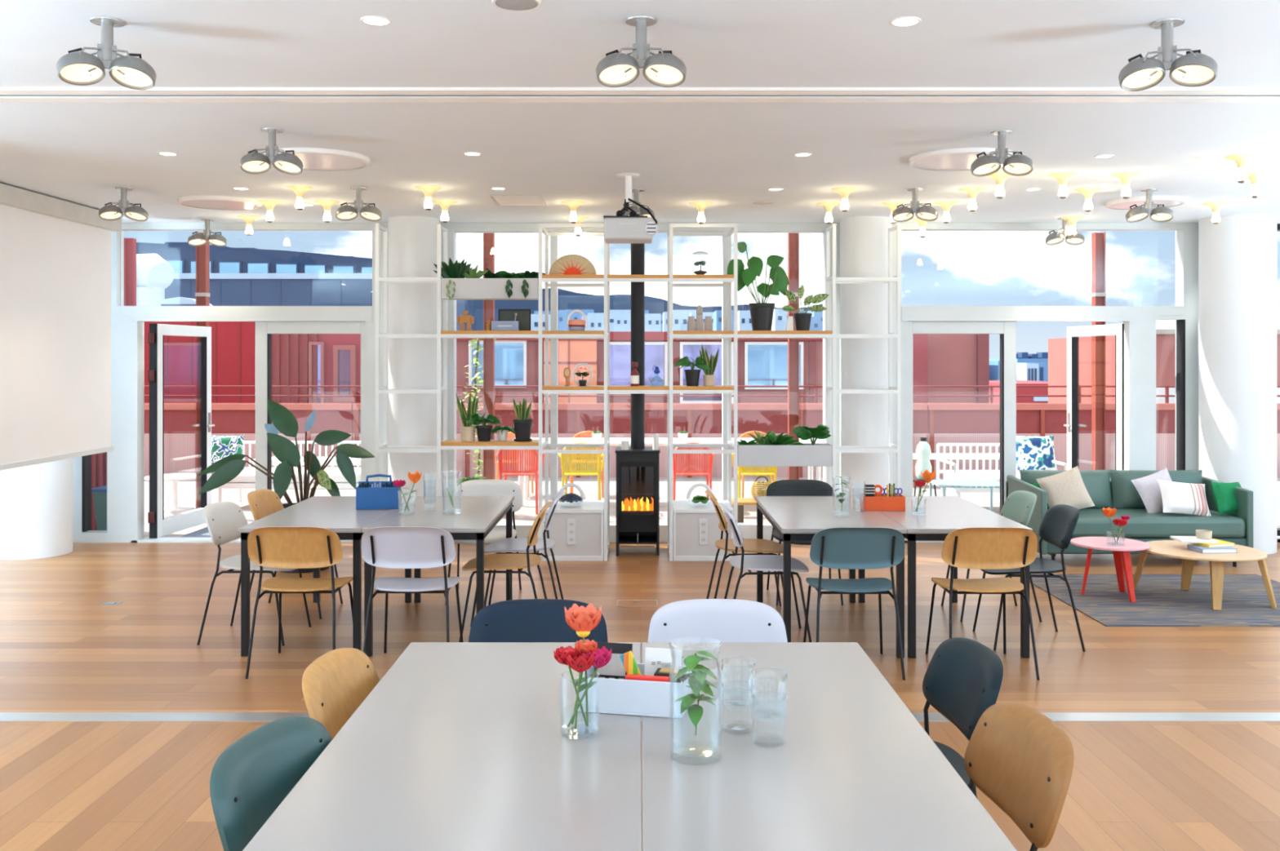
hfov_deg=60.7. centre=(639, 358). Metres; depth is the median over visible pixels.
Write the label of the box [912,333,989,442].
building
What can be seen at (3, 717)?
floor strip
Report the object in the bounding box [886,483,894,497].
pack
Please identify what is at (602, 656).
flower
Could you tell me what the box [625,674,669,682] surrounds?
pencil case
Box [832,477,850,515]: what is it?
vase
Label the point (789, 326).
vase
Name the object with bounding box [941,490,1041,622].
dining chair
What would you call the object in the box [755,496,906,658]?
meeting table
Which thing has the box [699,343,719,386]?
potted plant
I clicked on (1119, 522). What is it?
flower
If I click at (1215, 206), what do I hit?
ceiling lamp
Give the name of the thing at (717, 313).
building
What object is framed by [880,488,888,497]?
scissors
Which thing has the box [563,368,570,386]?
mirror
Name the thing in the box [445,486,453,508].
broad leaf
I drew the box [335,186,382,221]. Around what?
ceiling spotlight
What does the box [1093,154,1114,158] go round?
recessed light
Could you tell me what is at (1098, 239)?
steel post
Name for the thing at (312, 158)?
ceiling panel
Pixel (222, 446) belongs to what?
throw pillow
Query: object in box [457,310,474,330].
toy figure
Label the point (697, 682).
sprig
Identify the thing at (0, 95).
trim
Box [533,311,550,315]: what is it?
building
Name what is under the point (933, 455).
bench
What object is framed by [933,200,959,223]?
ceiling lamp
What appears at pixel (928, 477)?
flower
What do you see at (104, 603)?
floor outlet
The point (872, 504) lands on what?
caddy
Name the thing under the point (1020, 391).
building
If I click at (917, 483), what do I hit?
flower
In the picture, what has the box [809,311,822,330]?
building
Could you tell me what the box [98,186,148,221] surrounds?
ceiling spotlight
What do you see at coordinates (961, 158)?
ceiling recess
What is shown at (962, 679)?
dining chair
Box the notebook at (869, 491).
[863,484,875,497]
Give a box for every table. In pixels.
[144,473,195,511]
[238,496,413,657]
[242,642,641,850]
[361,496,514,657]
[512,438,822,506]
[641,642,1017,850]
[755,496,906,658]
[857,496,1032,658]
[928,480,999,511]
[1070,537,1150,602]
[1133,540,1276,610]
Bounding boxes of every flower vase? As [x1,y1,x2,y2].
[397,491,416,515]
[560,675,599,734]
[911,499,926,515]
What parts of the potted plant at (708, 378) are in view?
pot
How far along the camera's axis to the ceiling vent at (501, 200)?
8.64 m
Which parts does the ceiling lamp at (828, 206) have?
bulb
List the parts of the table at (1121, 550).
leg, leg, leg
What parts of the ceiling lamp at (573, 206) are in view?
bulb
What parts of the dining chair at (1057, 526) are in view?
leg, leg, seat, seat frame, leg, backrest, leg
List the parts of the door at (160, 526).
frame, handle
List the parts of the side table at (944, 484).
leg, leg, leg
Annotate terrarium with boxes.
[691,251,709,275]
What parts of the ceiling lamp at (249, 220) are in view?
bulb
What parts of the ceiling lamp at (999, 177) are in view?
bulb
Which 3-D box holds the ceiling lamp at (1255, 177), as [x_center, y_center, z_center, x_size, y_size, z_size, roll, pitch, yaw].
[4.185,-1.175,7.431,0.200,0.171,0.200,0,0,0]
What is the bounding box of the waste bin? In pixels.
[91,484,106,530]
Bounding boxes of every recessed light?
[157,151,177,155]
[232,186,248,190]
[303,204,314,206]
[360,15,391,26]
[462,151,481,155]
[490,186,506,190]
[767,187,782,191]
[793,152,812,156]
[889,16,921,26]
[1025,187,1041,191]
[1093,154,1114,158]
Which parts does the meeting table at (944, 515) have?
leg, leg, leg, leg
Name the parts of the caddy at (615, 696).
sticky note strip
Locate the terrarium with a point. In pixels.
(703, 263)
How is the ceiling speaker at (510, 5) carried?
attached to the ceiling
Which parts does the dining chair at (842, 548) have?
leg, leg, seat, seat frame, backrest, leg, leg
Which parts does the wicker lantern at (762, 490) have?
handle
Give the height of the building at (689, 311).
11.208 m
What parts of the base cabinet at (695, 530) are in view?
socket plate, panel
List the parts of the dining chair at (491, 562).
leg, leg, seat, seat frame, leg, leg, backrest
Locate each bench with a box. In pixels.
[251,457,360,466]
[731,498,756,523]
[912,453,999,488]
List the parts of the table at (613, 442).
leg, leg, leg, leg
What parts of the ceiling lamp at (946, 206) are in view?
bulb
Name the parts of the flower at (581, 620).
stem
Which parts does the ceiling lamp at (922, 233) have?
bulb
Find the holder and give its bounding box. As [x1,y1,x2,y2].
[874,484,883,497]
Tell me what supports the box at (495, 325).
on the shelving unit
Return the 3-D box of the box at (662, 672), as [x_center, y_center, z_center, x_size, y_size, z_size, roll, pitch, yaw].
[0.081,0.913,3.031,0.076,0.096,0.060,0,0,11]
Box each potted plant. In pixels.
[456,394,478,441]
[465,413,502,441]
[491,425,515,440]
[512,397,533,441]
[674,356,711,386]
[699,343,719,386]
[727,241,789,330]
[781,284,829,330]
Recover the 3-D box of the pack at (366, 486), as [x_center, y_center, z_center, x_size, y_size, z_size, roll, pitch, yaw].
[-1.780,0.881,7.055,0.066,0.160,0.013,0,0,-7]
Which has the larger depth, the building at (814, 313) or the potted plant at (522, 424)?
the building at (814, 313)
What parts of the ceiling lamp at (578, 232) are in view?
bulb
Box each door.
[130,315,372,542]
[901,315,1136,542]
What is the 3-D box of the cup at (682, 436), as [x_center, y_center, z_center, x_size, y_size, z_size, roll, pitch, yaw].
[0.509,0.918,12.950,0.120,0.132,0.120,0,0,0]
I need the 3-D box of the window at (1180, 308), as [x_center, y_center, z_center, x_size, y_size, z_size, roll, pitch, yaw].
[3.746,-0.828,10.215,2.636,0.850,0.150,0,0,0]
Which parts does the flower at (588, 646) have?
stem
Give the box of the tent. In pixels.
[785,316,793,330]
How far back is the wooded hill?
260.02 m
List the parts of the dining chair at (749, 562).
backrest, leg, leg, seat frame, seat, leg, leg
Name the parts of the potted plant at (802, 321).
pot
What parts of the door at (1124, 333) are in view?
handle, frame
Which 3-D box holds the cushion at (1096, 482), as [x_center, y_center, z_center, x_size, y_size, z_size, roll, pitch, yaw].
[3.735,1.155,9.575,0.800,0.360,0.240,0,-13,0]
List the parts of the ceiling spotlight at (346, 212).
stem, ceiling plate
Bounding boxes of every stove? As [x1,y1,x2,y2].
[615,243,660,555]
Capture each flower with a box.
[392,480,409,511]
[402,471,422,511]
[553,645,588,725]
[564,603,601,727]
[565,648,595,728]
[567,646,611,727]
[571,639,597,724]
[914,480,925,512]
[915,470,936,512]
[1102,507,1116,542]
[1111,518,1127,542]
[1117,515,1129,541]
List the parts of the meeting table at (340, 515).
leg, leg, leg, leg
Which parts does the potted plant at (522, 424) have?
pot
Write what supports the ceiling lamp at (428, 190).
attached to the ceiling
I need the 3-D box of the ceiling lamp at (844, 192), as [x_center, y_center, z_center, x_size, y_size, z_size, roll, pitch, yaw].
[1.521,-1.175,8.123,0.200,0.171,0.200,0,0,0]
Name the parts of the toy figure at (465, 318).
leg, leg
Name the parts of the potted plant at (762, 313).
pot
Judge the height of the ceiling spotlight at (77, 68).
0.236 m
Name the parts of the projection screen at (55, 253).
casing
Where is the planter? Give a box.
[456,475,485,486]
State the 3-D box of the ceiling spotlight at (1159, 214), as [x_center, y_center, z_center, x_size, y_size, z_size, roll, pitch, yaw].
[3.800,-1.142,8.158,0.337,0.236,0.168,0,0,6]
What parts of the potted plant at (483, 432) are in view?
pot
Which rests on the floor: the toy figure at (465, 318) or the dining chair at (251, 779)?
the dining chair at (251, 779)
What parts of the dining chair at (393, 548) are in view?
leg, leg, backrest, seat frame, seat, leg, leg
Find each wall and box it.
[90,237,136,530]
[116,222,1279,542]
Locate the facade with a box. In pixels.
[456,331,822,403]
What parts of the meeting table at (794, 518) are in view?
leg, leg, leg, leg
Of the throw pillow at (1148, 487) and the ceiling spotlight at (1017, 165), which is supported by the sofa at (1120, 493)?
the throw pillow at (1148, 487)
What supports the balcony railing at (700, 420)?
on the deck
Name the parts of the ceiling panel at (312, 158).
dish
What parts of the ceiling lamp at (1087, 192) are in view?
bulb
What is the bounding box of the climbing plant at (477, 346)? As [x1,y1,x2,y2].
[460,338,496,476]
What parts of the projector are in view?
plate, maker plate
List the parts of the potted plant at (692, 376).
pot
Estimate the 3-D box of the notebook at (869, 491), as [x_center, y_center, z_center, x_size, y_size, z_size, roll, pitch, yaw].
[1.472,0.886,7.019,0.062,0.150,0.041,0,0,0]
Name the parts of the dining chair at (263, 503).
leg, backrest, leg, leg, leg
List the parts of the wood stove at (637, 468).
door, fire door, rail, plate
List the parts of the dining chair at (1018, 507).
leg, leg, leg, backrest, leg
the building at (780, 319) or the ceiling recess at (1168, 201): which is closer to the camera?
the ceiling recess at (1168, 201)
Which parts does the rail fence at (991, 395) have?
fence post, fence post, fence post, fence post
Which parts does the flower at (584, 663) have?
stem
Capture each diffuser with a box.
[160,152,175,155]
[364,17,388,24]
[465,152,479,155]
[795,153,809,155]
[893,17,917,25]
[1096,155,1111,157]
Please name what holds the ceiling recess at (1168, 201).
attached to the ceiling
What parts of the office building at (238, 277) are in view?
pane, roof panel, pane, pane, pane, pane, pane, pane, pane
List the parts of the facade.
pane, salmon door, pane, pane, pane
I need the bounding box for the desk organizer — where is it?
[594,642,632,679]
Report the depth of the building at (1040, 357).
71.00 m
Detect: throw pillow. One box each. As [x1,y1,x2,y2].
[211,435,244,464]
[1016,435,1057,471]
[1030,483,1048,510]
[1035,466,1094,510]
[1130,467,1172,513]
[1156,479,1210,515]
[1210,481,1241,515]
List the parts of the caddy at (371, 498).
divider handle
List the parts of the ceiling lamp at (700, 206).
bulb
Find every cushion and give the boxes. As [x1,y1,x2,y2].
[227,468,360,483]
[943,471,1021,482]
[1019,470,1113,508]
[1071,508,1244,537]
[1110,470,1202,508]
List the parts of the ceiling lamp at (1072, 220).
bulb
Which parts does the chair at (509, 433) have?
leg, seat, leg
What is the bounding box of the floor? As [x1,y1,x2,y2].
[0,539,1279,850]
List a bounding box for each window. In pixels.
[72,230,124,542]
[115,223,372,315]
[446,223,832,542]
[901,223,1186,315]
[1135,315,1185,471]
[1276,223,1279,536]
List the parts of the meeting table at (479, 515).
leg, leg, leg, leg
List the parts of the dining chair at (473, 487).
leg, leg, seat, backrest, leg, leg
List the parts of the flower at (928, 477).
stem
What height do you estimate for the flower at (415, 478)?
0.248 m
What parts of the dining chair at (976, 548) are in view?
leg, leg, seat, seat frame, backrest, leg, leg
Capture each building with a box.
[136,242,464,330]
[144,321,255,403]
[271,333,360,440]
[530,314,550,330]
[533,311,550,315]
[558,310,581,330]
[565,309,594,319]
[582,315,604,330]
[587,312,617,331]
[609,310,631,314]
[615,314,631,331]
[644,313,661,331]
[661,315,662,331]
[662,311,688,331]
[672,310,696,316]
[689,312,713,330]
[713,310,739,330]
[737,311,752,330]
[771,309,803,330]
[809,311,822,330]
[809,316,820,330]
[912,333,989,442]
[989,352,1048,382]
[989,360,999,380]
[989,380,1048,403]
[1016,362,1047,382]
[1016,364,1039,381]
[1048,328,1279,403]
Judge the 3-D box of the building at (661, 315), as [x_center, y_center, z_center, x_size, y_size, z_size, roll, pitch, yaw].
[3.751,-2.006,194.470,2.847,11.431,5.060,0,0,0]
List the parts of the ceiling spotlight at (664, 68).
stem, ceiling plate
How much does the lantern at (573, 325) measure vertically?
0.182 m
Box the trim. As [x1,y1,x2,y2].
[0,94,1279,96]
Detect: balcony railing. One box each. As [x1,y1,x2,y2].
[144,403,353,477]
[352,403,927,477]
[926,403,1279,477]
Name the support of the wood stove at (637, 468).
on the floor
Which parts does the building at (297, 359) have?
pane, pane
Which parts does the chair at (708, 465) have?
leg, seat, frame, leg, leg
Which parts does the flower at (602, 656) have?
stem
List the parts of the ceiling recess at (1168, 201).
dish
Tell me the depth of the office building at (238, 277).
40.00 m
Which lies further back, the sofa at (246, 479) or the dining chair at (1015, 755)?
the sofa at (246, 479)
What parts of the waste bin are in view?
lid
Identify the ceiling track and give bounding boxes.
[0,87,1279,102]
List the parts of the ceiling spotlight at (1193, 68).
stem, ceiling plate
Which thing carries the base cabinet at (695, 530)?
on the floor
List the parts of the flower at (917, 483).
stem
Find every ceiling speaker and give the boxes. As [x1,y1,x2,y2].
[491,0,541,11]
[752,200,774,204]
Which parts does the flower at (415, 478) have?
stem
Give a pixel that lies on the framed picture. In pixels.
(522, 316)
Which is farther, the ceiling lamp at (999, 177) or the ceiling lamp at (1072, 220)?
the ceiling lamp at (1072, 220)
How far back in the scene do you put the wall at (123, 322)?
10.15 m
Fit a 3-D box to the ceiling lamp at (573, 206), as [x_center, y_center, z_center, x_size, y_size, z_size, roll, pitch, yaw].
[-0.538,-1.175,8.820,0.200,0.171,0.200,0,0,0]
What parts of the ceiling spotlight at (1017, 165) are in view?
stem, ceiling plate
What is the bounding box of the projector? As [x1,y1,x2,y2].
[603,173,657,243]
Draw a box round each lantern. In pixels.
[566,309,587,330]
[751,475,770,500]
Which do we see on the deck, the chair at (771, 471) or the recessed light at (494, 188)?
the chair at (771, 471)
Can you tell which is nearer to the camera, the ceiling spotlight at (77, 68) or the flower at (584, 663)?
the flower at (584, 663)
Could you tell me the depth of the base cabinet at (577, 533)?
9.23 m
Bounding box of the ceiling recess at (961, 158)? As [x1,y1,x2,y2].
[908,147,1017,171]
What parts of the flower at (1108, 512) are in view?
stem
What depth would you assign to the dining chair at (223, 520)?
6.68 m
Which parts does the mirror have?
handle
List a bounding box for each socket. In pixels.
[568,529,573,534]
[701,537,706,542]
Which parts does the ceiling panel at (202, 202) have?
dish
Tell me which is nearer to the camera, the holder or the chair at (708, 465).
the holder
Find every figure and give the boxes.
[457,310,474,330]
[485,319,491,330]
[687,316,695,330]
[695,314,703,330]
[696,305,702,314]
[704,316,712,330]
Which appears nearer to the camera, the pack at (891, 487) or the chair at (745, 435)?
the pack at (891, 487)
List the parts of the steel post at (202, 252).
joint plate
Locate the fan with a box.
[548,254,596,275]
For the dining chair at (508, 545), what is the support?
on the floor
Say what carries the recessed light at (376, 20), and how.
in the ceiling
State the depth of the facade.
19.47 m
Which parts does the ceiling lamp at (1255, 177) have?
bulb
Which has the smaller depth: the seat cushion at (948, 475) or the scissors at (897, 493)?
the scissors at (897, 493)
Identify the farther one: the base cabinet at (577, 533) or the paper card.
the base cabinet at (577, 533)
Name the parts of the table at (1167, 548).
leg, leg, leg, leg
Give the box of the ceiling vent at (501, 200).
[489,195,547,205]
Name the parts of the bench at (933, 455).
leg, seat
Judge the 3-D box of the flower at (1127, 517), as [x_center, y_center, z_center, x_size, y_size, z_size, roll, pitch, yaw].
[3.422,1.209,7.740,0.093,0.191,0.060,0,0,0]
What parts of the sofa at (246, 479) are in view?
leg, leg, frame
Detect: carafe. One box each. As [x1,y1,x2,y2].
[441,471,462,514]
[668,642,722,759]
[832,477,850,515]
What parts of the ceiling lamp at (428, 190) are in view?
bulb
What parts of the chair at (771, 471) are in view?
armrest, leg, seat, frame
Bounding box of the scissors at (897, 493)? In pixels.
[894,488,902,497]
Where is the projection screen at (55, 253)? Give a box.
[0,182,121,471]
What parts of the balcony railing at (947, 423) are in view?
rail, dark panel, board panel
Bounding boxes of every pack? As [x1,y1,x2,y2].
[359,482,368,488]
[371,482,381,487]
[382,482,392,487]
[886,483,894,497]
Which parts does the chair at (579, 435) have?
leg, leg, seat, frame, leg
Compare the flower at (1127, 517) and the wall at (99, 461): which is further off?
the wall at (99, 461)
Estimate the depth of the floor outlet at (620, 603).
7.60 m
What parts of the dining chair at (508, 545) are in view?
leg, leg, seat, seat frame, leg, backrest, leg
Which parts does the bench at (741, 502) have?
leg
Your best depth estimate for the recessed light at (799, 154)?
6.74 m
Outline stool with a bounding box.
[912,478,937,496]
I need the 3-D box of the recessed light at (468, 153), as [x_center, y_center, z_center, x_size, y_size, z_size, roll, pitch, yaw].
[-1.030,-1.258,6.717,0.116,0.004,0.116,0,0,0]
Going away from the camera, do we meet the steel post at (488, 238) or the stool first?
the steel post at (488, 238)
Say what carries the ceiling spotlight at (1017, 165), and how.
attached to the ceiling
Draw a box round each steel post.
[195,232,209,509]
[483,233,494,479]
[787,233,799,479]
[1091,232,1106,470]
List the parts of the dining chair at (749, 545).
leg, backrest, leg, seat, seat frame, leg, leg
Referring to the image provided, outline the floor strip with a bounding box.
[0,713,1279,721]
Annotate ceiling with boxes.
[0,0,1279,222]
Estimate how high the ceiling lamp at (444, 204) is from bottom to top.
0.171 m
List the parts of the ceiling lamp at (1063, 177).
bulb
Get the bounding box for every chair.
[196,501,311,646]
[209,716,332,850]
[244,527,352,679]
[247,488,342,619]
[302,648,379,739]
[360,527,463,653]
[444,480,522,605]
[458,502,552,642]
[468,599,608,642]
[484,490,565,607]
[494,431,533,497]
[496,449,544,514]
[558,442,604,500]
[569,431,604,497]
[648,599,787,642]
[672,442,715,500]
[704,490,782,606]
[717,502,811,642]
[731,453,777,498]
[738,431,773,497]
[765,480,843,605]
[803,527,905,680]
[922,637,1003,800]
[925,527,1039,680]
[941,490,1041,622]
[964,702,1074,850]
[973,504,1085,652]
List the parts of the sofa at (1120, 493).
armrest, panel, seat, armrest, leg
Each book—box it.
[1169,536,1218,543]
[1186,544,1237,553]
[1187,538,1235,547]
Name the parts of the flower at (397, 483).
stem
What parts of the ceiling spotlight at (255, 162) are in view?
stem, ceiling plate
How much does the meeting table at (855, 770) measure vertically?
0.740 m
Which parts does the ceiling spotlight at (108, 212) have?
stem, ceiling plate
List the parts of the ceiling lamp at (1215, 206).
bulb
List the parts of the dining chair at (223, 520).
leg, backrest, leg, seat frame, seat, leg, leg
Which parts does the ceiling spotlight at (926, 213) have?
stem, ceiling plate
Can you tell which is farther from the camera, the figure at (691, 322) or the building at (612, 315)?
the building at (612, 315)
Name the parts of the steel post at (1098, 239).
joint plate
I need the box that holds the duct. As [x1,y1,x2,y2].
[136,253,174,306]
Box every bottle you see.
[630,362,639,386]
[649,366,663,382]
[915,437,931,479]
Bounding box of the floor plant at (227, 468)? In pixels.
[197,400,374,573]
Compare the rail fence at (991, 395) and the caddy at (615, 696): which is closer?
the caddy at (615, 696)
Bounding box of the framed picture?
[498,309,530,330]
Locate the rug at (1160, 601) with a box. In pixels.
[1029,574,1279,626]
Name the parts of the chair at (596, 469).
leg, leg, frame, seat, leg, armrest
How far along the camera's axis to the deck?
13.86 m
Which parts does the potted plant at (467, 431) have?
pot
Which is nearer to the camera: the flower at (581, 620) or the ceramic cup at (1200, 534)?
the flower at (581, 620)
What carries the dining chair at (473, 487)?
on the floor
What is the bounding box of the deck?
[144,477,1279,539]
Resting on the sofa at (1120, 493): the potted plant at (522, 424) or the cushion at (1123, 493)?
the cushion at (1123, 493)
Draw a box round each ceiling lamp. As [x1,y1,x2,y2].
[237,215,261,235]
[257,200,282,222]
[285,185,313,210]
[314,200,340,222]
[414,185,441,210]
[431,200,457,222]
[560,200,585,223]
[566,216,589,236]
[688,201,713,224]
[816,201,841,224]
[831,186,857,212]
[880,201,906,224]
[911,217,928,238]
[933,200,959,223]
[958,186,986,212]
[986,171,1010,199]
[1047,171,1079,199]
[1061,216,1084,235]
[1074,186,1102,212]
[1110,171,1142,199]
[1202,201,1230,224]
[1224,152,1260,183]
[1246,170,1272,198]
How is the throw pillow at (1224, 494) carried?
on the sofa at (1120, 493)
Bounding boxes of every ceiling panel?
[177,195,262,210]
[262,147,370,171]
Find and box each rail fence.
[144,386,631,403]
[644,386,1279,403]
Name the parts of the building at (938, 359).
corner post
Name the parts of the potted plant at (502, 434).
pot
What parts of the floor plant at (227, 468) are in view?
pot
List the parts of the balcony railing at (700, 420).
rail, dark panel, board panel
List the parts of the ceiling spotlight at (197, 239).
stem, ceiling plate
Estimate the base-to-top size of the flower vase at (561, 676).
0.150 m
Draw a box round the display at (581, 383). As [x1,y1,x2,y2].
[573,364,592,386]
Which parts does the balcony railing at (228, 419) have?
dark panel, board panel, rail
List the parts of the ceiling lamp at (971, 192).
bulb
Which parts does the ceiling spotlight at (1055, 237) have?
stem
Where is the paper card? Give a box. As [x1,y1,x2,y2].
[644,648,682,675]
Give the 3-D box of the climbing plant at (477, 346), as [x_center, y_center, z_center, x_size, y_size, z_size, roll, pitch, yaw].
[-1.812,0.710,12.249,0.407,2.060,0.302,0,0,0]
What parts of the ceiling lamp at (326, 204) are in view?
bulb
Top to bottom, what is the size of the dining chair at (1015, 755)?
0.815 m
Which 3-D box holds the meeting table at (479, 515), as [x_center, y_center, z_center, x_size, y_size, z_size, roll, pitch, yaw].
[-1.239,1.340,6.975,0.706,0.740,1.450,0,0,0]
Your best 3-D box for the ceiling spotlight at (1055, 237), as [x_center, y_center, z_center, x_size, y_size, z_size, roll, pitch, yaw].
[3.812,-1.142,9.808,0.337,0.236,0.168,0,0,6]
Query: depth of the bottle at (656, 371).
9.36 m
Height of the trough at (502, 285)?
0.369 m
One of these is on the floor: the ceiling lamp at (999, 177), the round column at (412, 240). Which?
the round column at (412, 240)
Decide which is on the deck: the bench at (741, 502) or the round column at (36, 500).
the bench at (741, 502)
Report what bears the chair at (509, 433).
on the deck
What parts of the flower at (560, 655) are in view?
stem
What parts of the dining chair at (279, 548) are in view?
leg, leg, backrest, seat frame, seat, leg, leg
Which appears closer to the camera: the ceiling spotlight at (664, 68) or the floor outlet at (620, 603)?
the ceiling spotlight at (664, 68)
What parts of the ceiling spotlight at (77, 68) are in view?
stem, ceiling plate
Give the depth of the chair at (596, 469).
12.19 m
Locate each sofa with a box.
[213,440,360,502]
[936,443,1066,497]
[1005,470,1253,567]
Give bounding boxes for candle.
[621,440,628,450]
[652,432,658,450]
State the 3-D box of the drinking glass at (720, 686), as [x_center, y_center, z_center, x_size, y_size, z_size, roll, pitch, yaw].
[0.257,0.911,2.860,0.094,0.115,0.094,0,0,0]
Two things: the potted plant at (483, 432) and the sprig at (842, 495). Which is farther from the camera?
the potted plant at (483, 432)
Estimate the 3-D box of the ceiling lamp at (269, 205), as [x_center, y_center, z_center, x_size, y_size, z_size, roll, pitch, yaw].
[-2.973,-1.175,8.776,0.200,0.171,0.200,0,0,0]
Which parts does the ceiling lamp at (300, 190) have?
bulb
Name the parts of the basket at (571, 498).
bowl glass, arch handle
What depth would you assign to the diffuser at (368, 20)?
4.07 m
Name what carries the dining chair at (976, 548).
on the floor
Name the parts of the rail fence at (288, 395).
fence post, fence post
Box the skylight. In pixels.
[157,297,213,306]
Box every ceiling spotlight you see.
[56,16,156,90]
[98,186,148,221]
[187,218,226,246]
[240,127,303,174]
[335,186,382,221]
[595,15,686,87]
[621,188,654,217]
[891,187,937,222]
[970,129,1033,176]
[1044,217,1084,245]
[1118,17,1217,91]
[1124,188,1173,222]
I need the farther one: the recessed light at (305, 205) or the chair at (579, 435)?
the chair at (579, 435)
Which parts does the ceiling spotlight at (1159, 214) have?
stem, ceiling plate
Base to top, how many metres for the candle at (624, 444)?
0.088 m
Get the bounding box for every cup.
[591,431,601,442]
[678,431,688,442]
[1195,529,1212,539]
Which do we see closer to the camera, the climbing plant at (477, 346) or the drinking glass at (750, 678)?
the drinking glass at (750, 678)
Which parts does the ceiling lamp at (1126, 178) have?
bulb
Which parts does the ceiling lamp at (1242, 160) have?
bulb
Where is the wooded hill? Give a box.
[464,288,822,330]
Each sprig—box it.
[674,651,718,735]
[834,476,848,511]
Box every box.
[491,320,519,330]
[653,667,684,683]
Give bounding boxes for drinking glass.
[422,472,436,489]
[422,487,436,503]
[422,494,435,511]
[720,662,755,706]
[720,685,755,730]
[750,678,787,718]
[750,702,787,742]
[852,488,865,497]
[853,495,865,511]
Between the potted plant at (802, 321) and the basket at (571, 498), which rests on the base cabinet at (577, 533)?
the basket at (571, 498)
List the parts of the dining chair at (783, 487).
leg, leg, seat, backrest, leg, leg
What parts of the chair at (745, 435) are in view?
leg, frame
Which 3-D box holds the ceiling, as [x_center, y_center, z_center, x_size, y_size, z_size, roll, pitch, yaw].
[0.000,-1.375,4.070,16.400,0.230,12.540,0,0,0]
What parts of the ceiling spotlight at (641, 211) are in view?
stem, ceiling plate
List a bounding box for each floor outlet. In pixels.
[99,602,122,605]
[617,600,657,607]
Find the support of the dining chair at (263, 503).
on the floor
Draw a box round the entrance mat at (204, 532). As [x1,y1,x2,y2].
[182,527,210,537]
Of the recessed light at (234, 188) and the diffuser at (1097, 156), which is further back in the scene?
the recessed light at (234, 188)
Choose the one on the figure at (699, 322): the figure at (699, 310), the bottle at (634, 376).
the figure at (699, 310)
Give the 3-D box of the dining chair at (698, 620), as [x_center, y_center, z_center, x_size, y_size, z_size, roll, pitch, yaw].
[0.282,1.304,3.804,0.510,0.815,0.546,0,0,0]
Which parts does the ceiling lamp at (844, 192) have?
bulb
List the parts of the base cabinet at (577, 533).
socket plate, panel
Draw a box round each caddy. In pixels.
[355,474,400,510]
[577,651,691,719]
[860,493,905,511]
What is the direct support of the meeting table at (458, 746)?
on the floor
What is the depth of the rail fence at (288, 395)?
16.79 m
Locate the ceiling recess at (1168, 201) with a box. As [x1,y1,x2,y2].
[1105,195,1186,209]
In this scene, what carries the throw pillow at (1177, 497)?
on the sofa at (1120, 493)
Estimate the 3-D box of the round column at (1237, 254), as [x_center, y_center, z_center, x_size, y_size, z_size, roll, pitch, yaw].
[5.370,0.225,9.830,0.620,2.970,0.620,0,0,0]
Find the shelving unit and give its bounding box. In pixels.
[375,223,901,561]
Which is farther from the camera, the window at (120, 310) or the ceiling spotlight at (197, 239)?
the window at (120, 310)
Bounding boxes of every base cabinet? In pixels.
[542,500,604,561]
[672,500,733,561]
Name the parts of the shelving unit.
post, rail, post, cross rail, cross rail, cross rail, cross rail, cross rail, cross rail, cross rail, cross rail, post, rail, post, cross rail, cross rail, cross rail, post, rail, post, rail, cross rail, cross rail, cross rail, cross rail, rail, cross rail, cross rail, cross rail, post, rail, post, cross rail, cross rail, rail, post, post, rail, cross rail, cross rail, cross rail, rail, cross rail, cross rail, cross rail, cross rail, post, rail, post, cross rail, cross rail, post, rail, post, cross rail, cross rail, cross rail, cross rail, cross rail, cross rail, cross rail, cross rail, post, rail, post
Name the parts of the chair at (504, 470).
frame, seat, leg, leg, armrest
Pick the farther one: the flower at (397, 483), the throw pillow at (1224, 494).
the throw pillow at (1224, 494)
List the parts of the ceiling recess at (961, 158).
dish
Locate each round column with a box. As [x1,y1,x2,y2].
[0,457,72,559]
[388,216,439,496]
[840,216,891,496]
[1198,213,1276,554]
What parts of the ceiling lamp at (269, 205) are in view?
bulb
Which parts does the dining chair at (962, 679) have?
leg, seat, backrest, leg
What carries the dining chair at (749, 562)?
on the floor
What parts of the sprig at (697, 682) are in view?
stem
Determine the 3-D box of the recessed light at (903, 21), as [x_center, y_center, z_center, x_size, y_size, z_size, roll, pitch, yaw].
[0.991,-1.258,4.080,0.116,0.004,0.116,0,0,0]
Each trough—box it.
[432,257,545,300]
[737,424,832,466]
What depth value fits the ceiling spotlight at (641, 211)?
8.14 m
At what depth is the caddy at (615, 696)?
2.97 m
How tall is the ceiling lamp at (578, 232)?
0.171 m
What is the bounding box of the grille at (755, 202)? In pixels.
[754,201,772,204]
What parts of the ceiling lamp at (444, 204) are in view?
bulb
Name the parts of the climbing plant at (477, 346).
stem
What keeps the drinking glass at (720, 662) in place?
on the drinking glass at (720, 686)

